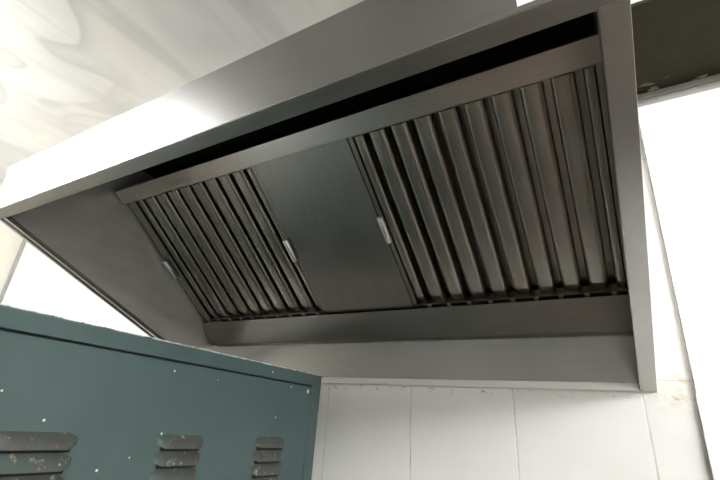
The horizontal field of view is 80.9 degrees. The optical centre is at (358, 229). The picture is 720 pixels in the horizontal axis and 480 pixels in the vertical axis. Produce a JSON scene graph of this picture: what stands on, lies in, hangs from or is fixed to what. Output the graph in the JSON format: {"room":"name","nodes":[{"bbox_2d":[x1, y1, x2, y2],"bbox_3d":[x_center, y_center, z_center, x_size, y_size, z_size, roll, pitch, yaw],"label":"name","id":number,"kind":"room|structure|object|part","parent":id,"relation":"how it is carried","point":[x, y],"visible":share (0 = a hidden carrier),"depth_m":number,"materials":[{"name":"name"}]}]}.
{"room":"commercial kitchen","nodes":[
{"label":"commercial kitchen","id":0,"kind":"room"},
{"bbox_2d":[0,221,22,293],"bbox_3d":[-3.591,0.430,0.971,0.100,2.870,4.200,-10,-27,28],"label":"wall","id":1,"kind":"structure","parent":0,"point":[10,242],"depth_m":2.98,"materials":[{"name":"beige paint"}]},
{"bbox_2d":[0,0,363,188],"bbox_3d":[-0.959,-1.370,0.173,5.965,0.100,4.400,-10,-27,28],"label":"ceiling","id":2,"kind":"structure","parent":0,"point":[68,68],"depth_m":1.60,"materials":[{"name":"white paint"}]},
{"bbox_2d":[2,129,711,479],"bbox_3d":[0.015,0.800,1.256,5.965,2.870,0.100,-10,-27,28],"label":"wall","id":3,"kind":"structure","parent":0,"point":[364,432],"depth_m":1.10,"materials":[{"name":"white tile"}]},
{"bbox_2d":[0,239,26,302],"bbox_3d":[-2.503,1.212,2.576,0.020,2.870,0.020,-10,-27,28],"label":"trim","id":4,"kind":"structure","parent":3,"relation":"attached to","point":[23,243],"depth_m":2.98,"materials":[{"name":"beige paint"}]},
{"bbox_2d":[0,0,656,391],"bbox_3d":[-0.162,0.009,1.140,1.522,0.700,0.856,-10,-27,28],"label":"extractor hood","id":5,"kind":"object","parent":3,"relation":"attached to","point":[288,109],"visible":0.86,"depth_m":1.08,"materials":[{"name":"metal"}]},
{"bbox_3d":[-0.799,0.120,1.493,0.004,0.696,0.849,-10,-27,28],"label":"panel","id":6,"kind":"part","parent":5,"relation":"part of","materials":[{"name":"metal"}]},
{"bbox_2d":[129,166,327,322],"bbox_3d":[-0.453,0.082,1.482,0.595,0.372,0.468,-10,-27,28],"label":"filter","id":7,"kind":"object","parent":5,"relation":"on","point":[224,238],"visible":0.89,"depth_m":1.45,"materials":[{"name":"metal"}]},
{"bbox_3d":[-0.709,0.151,1.597,0.019,0.064,0.077,-10,-27,28],"label":"handle","id":8,"kind":"part","parent":7,"relation":"part of","materials":[{"name":"metal"}]},
{"bbox_3d":[-0.212,0.064,1.324,0.019,0.064,0.077,-10,-27,28],"label":"handle","id":9,"kind":"part","parent":7,"relation":"part of","materials":[{"name":"metal"}]},
{"bbox_3d":[-0.065,0.024,1.249,0.312,0.336,0.447,-10,-27,28],"label":"blanking panel","id":10,"kind":"part","parent":5,"relation":"part of","materials":[{"name":"metal"}]},
{"bbox_3d":[-0.194,-0.232,1.132,1.478,0.053,0.043,-10,-27,28],"label":"filter rail","id":11,"kind":"part","parent":5,"relation":"part of","materials":[{"name":"metal"}]},
{"bbox_3d":[-0.136,-0.222,1.238,1.492,0.197,0.851,-10,-27,28],"label":"roof panel","id":12,"kind":"part","parent":5,"relation":"part of","materials":[{"name":"silver metal"}]},
{"bbox_3d":[0.058,0.167,1.468,1.492,0.693,0.004,-10,-27,28],"label":"panel","id":13,"kind":"part","parent":5,"relation":"part of","materials":[{"name":"metal"}]},
{"bbox_2d":[348,62,627,308],"bbox_3d":[0.323,-0.053,1.056,0.565,0.372,0.468,-10,-27,28],"label":"filter","id":14,"kind":"object","parent":5,"relation":"on","point":[515,187],"visible":0.91,"depth_m":1.02,"materials":[{"name":"metal"}]},
{"bbox_3d":[0.073,-0.001,1.158,0.019,0.064,0.077,-10,-27,28],"label":"handle","id":15,"kind":"part","parent":14,"relation":"part of","materials":[{"name":"metal"}]},
{"bbox_3d":[0.497,-0.106,0.781,0.004,0.696,0.849,-10,-27,28],"label":"panel","id":16,"kind":"part","parent":5,"relation":"part of","materials":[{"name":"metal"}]},
{"bbox_2d":[637,74,719,106],"bbox_3d":[1.641,-0.514,0.784,2.100,0.044,0.022,-10,-27,28],"label":"trim","id":17,"kind":"structure","parent":3,"relation":"attached to","point":[711,82],"depth_m":1.18,"materials":[{"name":"white paint"}]},
{"bbox_2d":[638,88,719,393],"bbox_3d":[1.647,-0.146,0.603,2.030,0.774,0.020,-10,-27,28],"label":"window","id":18,"kind":"structure","parent":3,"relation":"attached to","point":[680,136],"depth_m":1.06,"materials":[{"name":"white"}]},
{"bbox_2d":[695,394,719,479],"bbox_3d":[1.579,0.666,0.253,2.058,0.999,0.020,-10,-27,28],"label":"cladding","id":19,"kind":"object","parent":3,"relation":"attached to","point":[708,405],"visible":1,"depth_m":0.89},
{"bbox_3d":[1.180,-0.672,0.941,3.000,0.292,0.352,-10,-27,28],"label":"beam","id":20,"kind":"structure","parent":3,"relation":"attached to","visible":0},
{"bbox_2d":[631,0,719,94],"bbox_3d":[1.171,-0.534,0.880,3.000,0.010,0.353,-10,-27,28],"label":"soffit","id":21,"kind":"structure","parent":20,"relation":"attached to","point":[676,42],"depth_m":1.06,"materials":[{"name":"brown paint"}]},
{"bbox_3d":[-1.142,1.343,-1.023,5.965,0.100,4.400,-10,-27,28],"label":"floor","id":22,"kind":"structure","parent":0,"visible":0},
{"bbox_2d":[0,303,321,479],"bbox_3d":[-0.732,1.042,0.538,0.667,1.776,1.150,-10,-28,28],"label":"tall cabinet","id":23,"kind":"object","parent":22,"relation":"on","point":[79,400],"visible":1,"depth_m":0.73,"materials":[{"name":"green metal"}]}
]}

